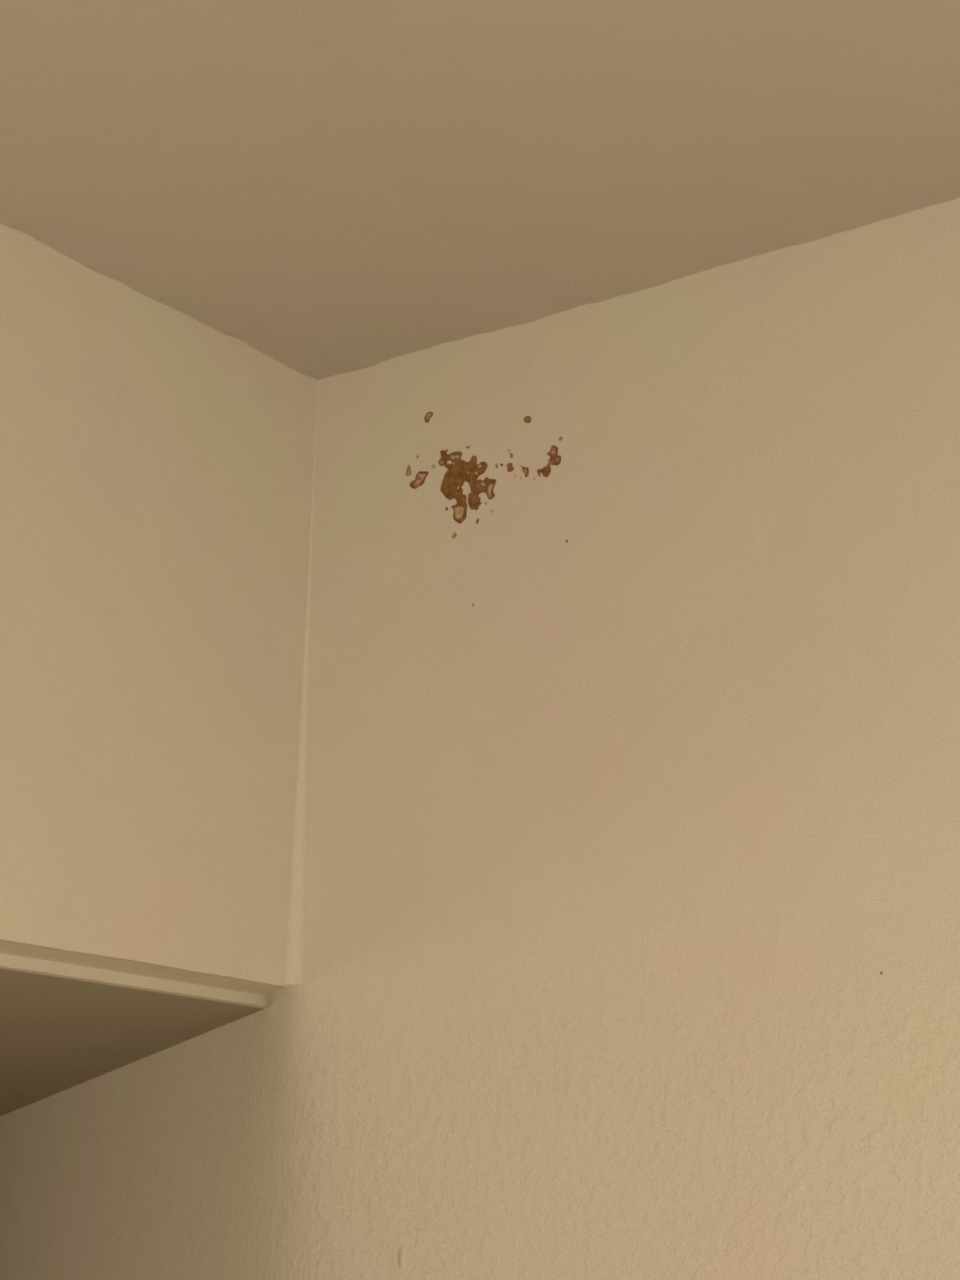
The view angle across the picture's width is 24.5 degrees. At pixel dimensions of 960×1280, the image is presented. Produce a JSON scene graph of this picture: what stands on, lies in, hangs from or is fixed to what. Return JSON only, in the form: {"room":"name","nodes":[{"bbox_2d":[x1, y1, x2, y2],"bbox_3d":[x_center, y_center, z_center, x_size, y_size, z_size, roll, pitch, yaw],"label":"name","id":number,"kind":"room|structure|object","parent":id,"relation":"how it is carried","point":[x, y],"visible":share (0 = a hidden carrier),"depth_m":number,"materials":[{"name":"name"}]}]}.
{"room":"room interior","nodes":[
{"label":"room interior","id":0,"kind":"room"},
{"bbox_2d":[0,968,263,1116],"bbox_3d":[-1.901,0.423,2.666,3.370,0.100,5.760,-10,-20,35],"label":"soffit underside","id":1,"kind":"structure","parent":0,"point":[58,1034],"depth_m":2.32,"materials":[{"name":"paint"}]},
{"bbox_2d":[0,223,317,995],"bbox_3d":[-1.200,-0.362,0.865,0.098,0.634,3.492,-10,-20,35],"label":"soffit","id":2,"kind":"structure","parent":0,"point":[156,464],"depth_m":1.95,"materials":[{"name":"paint"}]},
{"bbox_2d":[0,953,270,1008],"bbox_3d":[-1.224,-0.050,0.796,0.014,0.013,3.460,-10,-20,35],"label":"trim","id":3,"kind":"structure","parent":2,"relation":"attached to","point":[7,962],"depth_m":1.97,"materials":[{"name":"paint"}]},
{"bbox_2d":[283,380,317,984],"bbox_3d":[-0.166,0.024,2.116,0.013,0.607,0.013,-10,-20,35],"label":"trim","id":4,"kind":"structure","parent":2,"relation":"attached to","point":[295,936],"depth_m":2.08,"materials":[{"name":"paint"}]},
{"bbox_2d":[0,197,959,1279],"bbox_3d":[0.043,1.105,2.474,1.100,2.530,7.253,12,-19,-33],"label":"wall","id":5,"kind":"structure","parent":0,"point":[618,855],"depth_m":1.88,"materials":[{"name":"paint"}]},
{"bbox_2d":[405,465,411,475],"bbox_3d":[-0.068,-0.161,2.105,0.007,0.011,0.001,-10,-20,35],"label":"paint damage patch","id":6,"kind":"object","parent":5,"relation":"attached to","point":[408,472],"visible":1,"depth_m":2.10,"materials":[{"name":"beige paint"}]},
{"bbox_2d":[409,471,428,488],"bbox_3d":[-0.058,-0.152,2.094,0.022,0.016,0.001,-10,-20,35],"label":"paint damage patch","id":7,"kind":"object","parent":5,"relation":"attached to","point":[420,477],"visible":1,"depth_m":2.09,"materials":[{"name":"brown paint"}]},
{"bbox_2d":[424,412,432,422],"bbox_3d":[-0.049,-0.212,2.105,0.010,0.010,0.001,-10,-20,35],"label":"paint damage patch","id":8,"kind":"object","parent":5,"relation":"attached to","point":[428,415],"visible":1,"depth_m":2.10,"materials":[{"name":"brown paint"}]},
{"bbox_2d":[438,449,496,523],"bbox_3d":[-0.012,-0.146,2.057,0.068,0.077,0.001,-10,-20,35],"label":"paint damage patch","id":9,"kind":"object","parent":5,"relation":"attached to","point":[456,474],"visible":1,"depth_m":2.06,"materials":[{"name":"brown paint"}]},
{"bbox_2d":[506,462,513,471],"bbox_3d":[0.028,-0.159,2.030,0.008,0.008,0.001,-10,-20,35],"label":"paint damage patch","id":10,"kind":"object","parent":5,"relation":"attached to","point":[510,468],"visible":1,"depth_m":2.03,"materials":[{"name":"brown paint"}]},
{"bbox_2d":[521,466,528,477],"bbox_3d":[0.041,-0.154,2.018,0.008,0.011,0.001,-10,-20,35],"label":"paint damage patch","id":11,"kind":"object","parent":5,"relation":"attached to","point":[526,470],"visible":1,"depth_m":2.02,"materials":[{"name":"brown paint"}]},
{"bbox_2d":[524,416,530,422],"bbox_3d":[0.043,-0.202,2.031,0.008,0.007,0.001,-10,-20,35],"label":"paint damage patch","id":12,"kind":"object","parent":5,"relation":"attached to","point":[527,419],"visible":1,"depth_m":2.03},
{"bbox_2d":[537,463,551,477],"bbox_3d":[0.058,-0.153,2.005,0.015,0.013,0.001,-10,-20,35],"label":"paint damage patch","id":13,"kind":"object","parent":5,"relation":"attached to","point":[545,471],"visible":1,"depth_m":2.00,"materials":[{"name":"brown paint"}]},
{"bbox_2d":[547,445,560,465],"bbox_3d":[0.067,-0.167,2.002,0.015,0.020,0.001,-10,-20,35],"label":"paint damage patch","id":14,"kind":"object","parent":5,"relation":"attached to","point":[554,460],"visible":1,"depth_m":2.00,"materials":[{"name":"brown paint"}]},
{"bbox_2d":[0,0,959,379],"bbox_3d":[0.195,-0.899,-0.068,3.420,0.003,3.420,-10,-20,35],"label":"ceiling","id":15,"kind":"structure","parent":0,"point":[326,188],"depth_m":1.74,"materials":[{"name":"paint"}]}
]}

